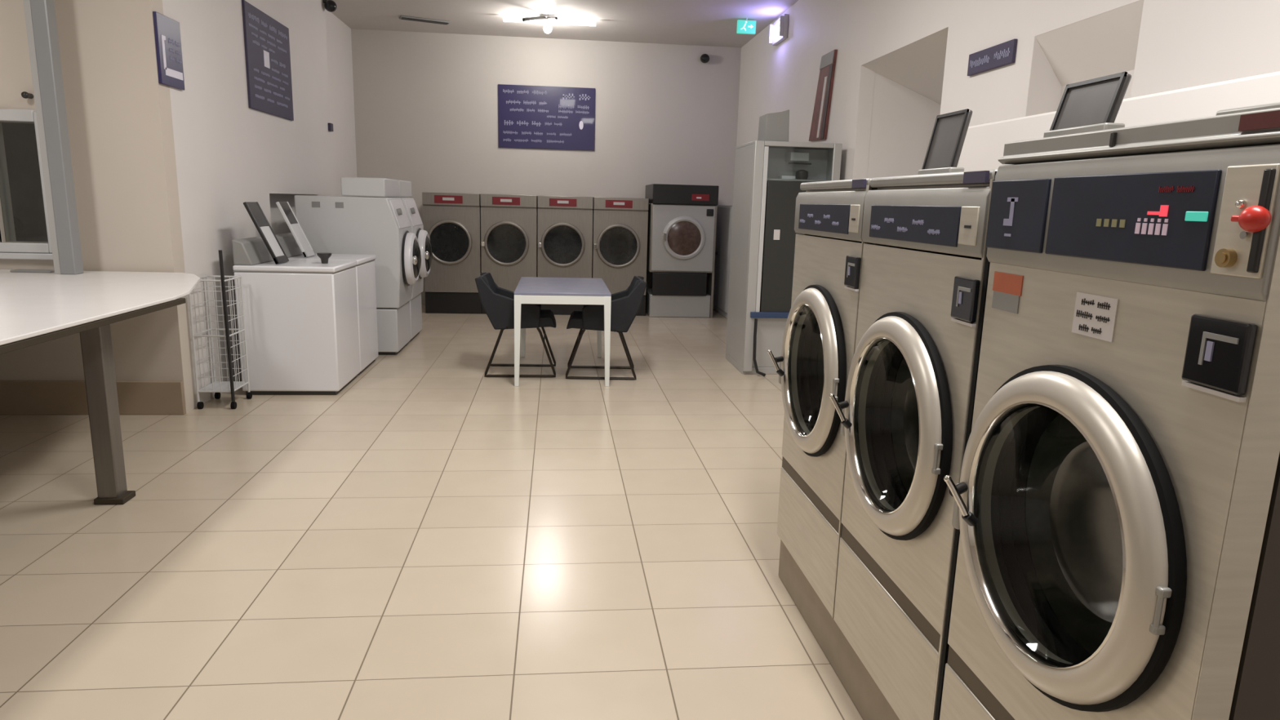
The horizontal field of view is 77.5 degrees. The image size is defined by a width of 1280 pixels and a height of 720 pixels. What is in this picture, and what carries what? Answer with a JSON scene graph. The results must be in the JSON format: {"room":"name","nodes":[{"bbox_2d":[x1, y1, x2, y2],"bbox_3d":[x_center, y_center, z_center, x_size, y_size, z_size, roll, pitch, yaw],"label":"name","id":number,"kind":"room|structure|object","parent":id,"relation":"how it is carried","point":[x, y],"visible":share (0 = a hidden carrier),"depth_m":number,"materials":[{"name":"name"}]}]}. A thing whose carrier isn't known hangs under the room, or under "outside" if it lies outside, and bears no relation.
{"room":"laundry","nodes":[
{"label":"laundry","id":0,"kind":"room"},
{"bbox_2d":[0,0,196,413],"bbox_3d":[-4.439,-1.387,4.852,2.970,3.500,0.150,0,11,-6],"label":"wall","id":1,"kind":"structure","parent":0,"point":[118,112],"depth_m":4.95,"materials":[{"name":"beige paint"}]},
{"bbox_2d":[0,108,53,259],"bbox_3d":[-3.823,-1.075,4.905,0.490,0.900,0.106,0,11,-6],"label":"window","id":2,"kind":"structure","parent":1,"relation":"in","point":[31,251],"depth_m":4.93,"materials":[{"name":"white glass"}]},
{"bbox_2d":[21,91,33,98],"bbox_3d":[-3.672,-1.585,4.774,0.040,0.040,0.070,0,11,-6],"label":"wall hook","id":3,"kind":"object","parent":1,"relation":"attached to","point":[24,95],"visible":1,"depth_m":4.75,"materials":[{"name":"grey metal"}]},
{"bbox_2d":[0,380,186,414],"bbox_3d":[-4.473,0.238,5.080,2.970,0.222,0.035,0,11,-6],"label":"baseboard","id":4,"kind":"structure","parent":1,"relation":"attached to","point":[16,397],"depth_m":5.15,"materials":[{"name":"brown wood"}]},
{"bbox_2d":[162,0,356,406],"bbox_3d":[-3.407,-1.928,7.732,0.320,3.500,5.470,0,11,-6],"label":"wall","id":5,"kind":"structure","parent":0,"point":[229,153],"depth_m":6.09,"materials":[{"name":"white paint"}]},
{"bbox_2d":[152,11,184,90],"bbox_3d":[-2.946,-1.927,4.992,0.022,0.415,0.310,0,11,-6],"label":"wall sign","id":6,"kind":"object","parent":5,"relation":"attached to","point":[166,30],"visible":1,"depth_m":4.96,"materials":[{"name":"blue"}]},
{"bbox_2d":[241,0,293,120],"bbox_3d":[-3.126,-2.489,6.736,0.022,0.800,1.050,0,11,-6],"label":"wall sign","id":7,"kind":"object","parent":5,"relation":"attached to","point":[266,40],"visible":1,"depth_m":6.64,"materials":[{"name":"blue printed plastic"}]},
{"bbox_2d":[322,0,337,12],"bbox_3d":[-3.228,-3.695,8.306,0.132,0.129,0.124,8,13,30],"label":"security camera","id":8,"kind":"object","parent":5,"relation":"attached to","point":[330,6],"visible":1,"depth_m":8.27,"materials":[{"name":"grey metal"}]},
{"bbox_2d":[328,123,333,131],"bbox_3d":[-3.313,-2.493,8.536,0.028,0.080,0.100,0,11,-6],"label":"notice","id":9,"kind":"object","parent":5,"relation":"attached to","point":[330,125],"visible":1,"depth_m":8.50,"materials":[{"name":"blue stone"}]},
{"bbox_2d":[0,305,863,719],"bbox_3d":[-1.471,0.604,4.479,9.220,0.100,13.600,0,11,-6],"label":"floor","id":10,"kind":"structure","parent":0,"point":[431,536],"depth_m":3.31,"materials":[{"name":"tile"}]},
{"bbox_2d":[13,217,23,238],"bbox_3d":[-4.186,-0.338,5.392,0.150,1.246,0.120,0,11,-6],"label":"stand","id":11,"kind":"object","parent":10,"relation":"on","point":[19,224],"visible":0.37,"depth_m":5.27,"materials":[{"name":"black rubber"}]},
{"bbox_2d":[0,269,200,504],"bbox_3d":[-3.954,0.320,2.903,3.528,0.935,4.340,0,11,-6],"label":"table","id":12,"kind":"object","parent":10,"relation":"on","point":[36,308],"depth_m":3.68,"materials":[{"name":"white laminate"}]},
{"bbox_2d":[9,269,54,272],"bbox_3d":[-3.691,-0.543,4.859,0.230,0.012,0.080,0,11,-6],"label":"tray","id":13,"kind":"object","parent":12,"relation":"on","point":[14,270],"visible":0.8,"depth_m":4.83,"materials":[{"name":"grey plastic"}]},
{"bbox_2d":[22,0,84,274],"bbox_3d":[-3.410,-1.778,4.563,0.120,2.565,0.090,0,11,-6],"label":"post","id":14,"kind":"object","parent":12,"relation":"on","point":[40,15],"visible":1,"depth_m":4.62,"materials":[{"name":"grey paint"}]},
{"bbox_2d":[0,269,200,345],"bbox_3d":[-3.943,-0.130,2.814,3.525,0.018,4.340,0,11,-6],"label":"countertop","id":15,"kind":"structure","parent":12,"relation":"on","point":[32,304],"depth_m":3.85,"materials":[{"name":"white laminate"}]},
{"bbox_2d":[188,249,252,408],"bbox_3d":[-2.870,-0.221,5.439,0.245,1.070,0.328,0,11,-6],"label":"trolley","id":16,"kind":"object","parent":10,"relation":"on","point":[216,387],"visible":0.91,"depth_m":5.41,"materials":[{"name":"grey metal"}]},
{"bbox_2d":[191,276,247,391],"bbox_3d":[-2.873,-0.179,5.447,0.230,0.755,0.285,0,11,-6],"label":"wire basket","id":17,"kind":"object","parent":16,"relation":"on","point":[231,385],"depth_m":5.43,"materials":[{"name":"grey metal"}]},
{"bbox_2d":[231,201,359,395],"bbox_3d":[-2.555,-0.480,5.999,0.694,1.378,0.672,0,11,-6],"label":"washing machine","id":18,"kind":"object","parent":10,"relation":"on","point":[301,320],"visible":1,"depth_m":5.74,"materials":[{"name":"white metal"}]},
{"bbox_2d":[316,253,331,263],"bbox_3d":[-2.350,-0.758,5.939,0.104,0.075,0.104,0,11,-6],"label":"measuring cup","id":19,"kind":"object","parent":18,"relation":"on","point":[324,257],"visible":1,"depth_m":5.91,"materials":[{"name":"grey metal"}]},
{"bbox_2d":[275,201,378,375],"bbox_3d":[-2.623,-0.613,6.658,0.694,1.378,0.672,0,11,-6],"label":"washing machine","id":20,"kind":"object","parent":10,"relation":"on","point":[295,244],"visible":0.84,"depth_m":6.57,"materials":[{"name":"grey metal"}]},
{"bbox_2d":[293,177,421,355],"bbox_3d":[-2.582,-0.890,7.497,1.024,1.600,0.663,0,11,-6],"label":"washing machine","id":21,"kind":"object","parent":10,"relation":"on","point":[363,224],"visible":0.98,"depth_m":7.14,"materials":[{"name":"white metal"}]},
{"bbox_2d":[311,201,343,208],"bbox_3d":[-2.760,-1.372,7.044,0.270,0.050,0.005,0,11,-6],"label":"vent","id":22,"kind":"object","parent":21,"relation":"attached to","point":[314,204],"depth_m":7.05,"materials":[{"name":"grey plastic"}]},
{"bbox_2d":[342,179,432,342],"bbox_3d":[-2.653,-1.028,8.179,1.024,1.600,0.663,0,11,-6],"label":"dryer","id":23,"kind":"object","parent":10,"relation":"on","point":[404,187],"visible":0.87,"depth_m":8.11,"materials":[{"name":"grey metal"}]},
{"bbox_2d":[422,191,481,313],"bbox_3d":[-2.381,-1.388,10.297,0.700,1.500,0.845,0,11,-6],"label":"washing machine","id":24,"kind":"object","parent":10,"relation":"on","point":[451,221],"visible":0.84,"depth_m":9.92,"materials":[{"name":"grey metal"}]},
{"bbox_2d":[480,193,537,314],"bbox_3d":[-1.684,-1.384,10.371,0.700,1.500,0.845,0,11,-6],"label":"washing machine","id":25,"kind":"object","parent":10,"relation":"on","point":[508,222],"visible":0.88,"depth_m":9.96,"materials":[{"name":"grey metal"}]},
{"bbox_2d":[475,272,555,377],"bbox_3d":[-1.037,-0.306,6.746,0.653,0.827,0.490,0,11,-6],"label":"chair","id":26,"kind":"object","parent":10,"relation":"on","point":[498,303],"visible":0.96,"depth_m":6.50,"materials":[{"name":"fabric"}]},
{"bbox_2d":[514,276,611,386],"bbox_3d":[-0.671,-0.278,6.866,0.750,0.745,1.260,0,11,-6],"label":"table","id":27,"kind":"object","parent":10,"relation":"on","point":[529,290],"visible":0.98,"depth_m":6.27,"materials":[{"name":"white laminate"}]},
{"bbox_2d":[537,195,593,315],"bbox_3d":[-0.987,-1.379,10.444,0.700,1.500,0.845,0,11,-6],"label":"washing machine","id":28,"kind":"object","parent":10,"relation":"on","point":[564,223],"visible":0.8,"depth_m":10.03,"materials":[{"name":"grey metal"}]},
{"bbox_2d":[565,275,646,380],"bbox_3d":[-0.291,-0.287,6.753,0.653,0.827,0.490,1,11,-3],"label":"chair","id":29,"kind":"object","parent":10,"relation":"on","point":[625,304],"visible":0.96,"depth_m":6.50,"materials":[{"name":"fabric"}]},
{"bbox_2d":[591,196,648,315],"bbox_3d":[-0.290,-1.375,10.518,0.700,1.500,0.845,0,11,-6],"label":"washing machine","id":30,"kind":"object","parent":10,"relation":"on","point":[620,224],"visible":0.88,"depth_m":10.11,"materials":[{"name":"grey metal"}]},
{"bbox_2d":[644,183,719,318],"bbox_3d":[0.508,-1.447,10.527,0.842,1.680,0.940,0,11,-6],"label":"dryer","id":31,"kind":"object","parent":10,"relation":"on","point":[682,218],"visible":0.96,"depth_m":10.12,"materials":[{"name":"grey metal"}]},
{"bbox_2d":[713,204,733,318],"bbox_3d":[1.315,-1.078,9.394,0.270,1.440,3.480,0,11,-6],"label":"tall cabinet","id":32,"kind":"object","parent":10,"relation":"on","point":[724,213],"visible":0.12,"depth_m":10.53,"materials":[{"name":"grey metal"}]},
{"bbox_2d":[725,140,842,373],"bbox_3d":[1.255,-0.907,7.141,0.740,1.975,0.770,0,11,-6],"label":"tall cabinet","id":33,"kind":"object","parent":10,"relation":"on","point":[762,245],"visible":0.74,"depth_m":6.83,"materials":[{"name":"grey metal"}]},
{"bbox_2d":[752,318,765,376],"bbox_3d":[1.032,-0.104,6.852,0.123,0.501,0.049,3,11,5],"label":"power cable","id":34,"kind":"object","parent":33,"relation":"hanging from","point":[755,319],"visible":1,"depth_m":6.84,"materials":[{"name":"black plastic"}]},
{"bbox_2d":[757,109,789,141],"bbox_3d":[1.127,-1.966,6.720,0.205,0.258,0.250,0,11,-6],"label":"storage box","id":35,"kind":"object","parent":33,"relation":"on","point":[773,126],"visible":0.78,"depth_m":6.61,"materials":[{"name":"white cardboard"}]},
{"bbox_2d":[777,175,795,179],"bbox_3d":[1.260,-1.564,6.840,0.120,0.029,0.120,0,11,-6],"label":"packet","id":36,"kind":"object","parent":33,"relation":"on","point":[780,176],"visible":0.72,"depth_m":6.78,"materials":[{"name":"white paper"}]},
{"bbox_2d":[767,177,830,182],"bbox_3d":[1.293,-1.535,6.819,0.700,0.015,0.260,0,11,-6],"label":"shelf","id":37,"kind":"object","parent":33,"relation":"attached to","point":[809,180],"depth_m":6.71,"materials":[{"name":"grey"}]},
{"bbox_2d":[795,169,808,179],"bbox_3d":[1.390,-1.591,6.848,0.110,0.085,0.110,0,11,-6],"label":"tub","id":38,"kind":"object","parent":33,"relation":"on","point":[801,174],"visible":0.85,"depth_m":6.81,"materials":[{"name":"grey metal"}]},
{"bbox_2d":[767,177,877,618],"bbox_3d":[0.943,0.089,2.735,0.950,1.355,0.660,0,11,-6],"label":"washing machine","id":39,"kind":"object","parent":10,"relation":"on","point":[819,344],"visible":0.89,"depth_m":2.63,"materials":[{"name":"silver metal"}]},
{"bbox_2d":[778,539,899,719],"bbox_3d":[1.038,0.972,2.243,0.772,0.178,1.985,0,11,-6],"label":"plinth","id":40,"kind":"object","parent":10,"relation":"on","point":[864,693],"visible":0.23,"depth_m":2.54,"materials":[{"name":"beige metal"}]},
{"bbox_2d":[829,108,997,719],"bbox_3d":[1.012,0.136,2.073,0.950,1.523,0.660,0,11,-6],"label":"washing machine","id":41,"kind":"object","parent":10,"relation":"on","point":[904,415],"visible":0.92,"depth_m":1.99,"materials":[{"name":"silver metal"}]},
{"bbox_2d":[934,71,1279,719],"bbox_3d":[1.078,0.261,1.442,0.950,1.526,0.709,0,11,-6],"label":"washing machine","id":42,"kind":"object","parent":10,"relation":"on","point":[1116,518],"visible":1,"depth_m":1.21,"materials":[{"name":"silver metal"}]},
{"bbox_2d":[351,28,741,309],"bbox_3d":[-1.181,-2.462,10.738,5.570,3.500,0.150,0,11,-6],"label":"wall","id":43,"kind":"structure","parent":0,"point":[426,104],"depth_m":10.50,"materials":[{"name":"grey paint"}]},
{"bbox_2d":[497,84,595,151],"bbox_3d":[-1.226,-3.188,10.498,1.264,0.795,0.024,0,11,-6],"label":"wall sign","id":44,"kind":"object","parent":43,"relation":"attached to","point":[530,117],"visible":1,"depth_m":10.49,"materials":[{"name":"blue"}]},
{"bbox_2d":[700,53,709,63],"bbox_3d":[0.855,-3.971,10.498,0.124,0.119,0.124,10,14,38],"label":"security camera","id":45,"kind":"object","parent":43,"relation":"attached to","point":[704,58],"visible":1,"depth_m":10.46,"materials":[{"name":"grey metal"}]},
{"bbox_2d":[331,0,798,47],"bbox_3d":[-1.375,-2.927,3.781,9.220,0.100,13.600,0,11,-6],"label":"ceiling","id":46,"kind":"structure","parent":0,"point":[711,23],"depth_m":9.11,"materials":[{"name":"paint"}]},
{"bbox_2d":[399,15,450,24],"bbox_3d":[-2.539,-4.006,9.405,0.570,0.025,0.130,-4,12,-26],"label":"ceiling vent","id":47,"kind":"object","parent":46,"relation":"in","point":[402,17],"visible":1,"depth_m":9.37,"materials":[{"name":"grey plastic"}]},
{"bbox_2d":[503,14,595,33],"bbox_3d":[-1.015,-3.799,8.961,1.050,0.179,0.525,0,11,-6],"label":"ceiling lamp","id":48,"kind":"object","parent":46,"relation":"attached to","point":[547,28],"visible":1,"depth_m":9.09,"materials":[{"name":"white plastic"}]},
{"bbox_2d":[736,17,755,34],"bbox_3d":[1.191,-3.737,8.916,0.210,0.164,0.046,0,11,-6],"label":"exit sign","id":49,"kind":"object","parent":46,"relation":"hanging from","point":[745,27],"visible":1,"depth_m":8.90,"materials":[{"name":"teal plastic"}]},
{"bbox_2d":[852,26,948,179],"bbox_3d":[2.207,-1.667,5.831,0.749,1.225,1.560,0,11,-6],"label":"wall niche","id":50,"kind":"object","parent":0,"point":[900,94],"visible":0.29,"depth_m":6.49,"materials":[{"name":"white paint"}]},
{"bbox_2d":[736,0,1279,180],"bbox_3d":[2.028,-1.139,4.493,0.120,3.500,13.200,0,11,-6],"label":"wall","id":51,"kind":"structure","parent":0,"point":[1182,44],"depth_m":4.69,"materials":[{"name":"white paint"}]},
{"bbox_2d":[768,13,788,45],"bbox_3d":[1.500,-3.575,8.640,0.088,0.240,0.450,0,11,-6],"label":"lamp","id":52,"kind":"object","parent":51,"relation":"attached to","point":[778,32],"visible":1,"depth_m":8.56,"materials":[{"name":"white plastic"}]},
{"bbox_2d":[808,49,837,141],"bbox_3d":[1.665,-2.393,7.290,0.028,0.745,0.580,0,11,-6],"label":"poster","id":53,"kind":"object","parent":51,"relation":"attached to","point":[820,122],"visible":1,"depth_m":7.21,"materials":[{"name":"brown paper"}]},
{"bbox_2d":[967,39,1017,75],"bbox_3d":[1.963,-1.688,4.461,0.022,0.120,0.475,0,11,-6],"label":"wall sign","id":54,"kind":"object","parent":51,"relation":"attached to","point":[1003,54],"visible":1,"depth_m":4.42,"materials":[{"name":"blue plastic"}]},
{"bbox_2d":[959,71,1279,171],"bbox_3d":[1.992,0.431,0.919,0.680,1.805,5.620,0,11,-6],"label":"wall ledge","id":55,"kind":"object","parent":51,"relation":"attached to","point":[983,146],"visible":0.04,"depth_m":2.35,"materials":[{"name":"white paint"}]},
{"bbox_2d":[1025,0,1143,116],"bbox_3d":[2.160,-1.225,3.772,0.229,0.815,0.880,0,11,-6],"label":"wall niche","id":56,"kind":"object","parent":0,"point":[1105,43],"visible":0.33,"depth_m":3.83,"materials":[{"name":"white paint"}]},
{"label":"outside","id":57,"kind":"structure","parent":0,"visible":0},
{"bbox_2d":[1,122,48,241],"bbox_3d":[-3.921,-1.102,5.548,1.150,2.100,0.050,0,11,-6],"label":"wall","id":58,"kind":"structure","parent":57,"point":[20,139],"depth_m":5.46,"materials":[{"name":"grey paint"}]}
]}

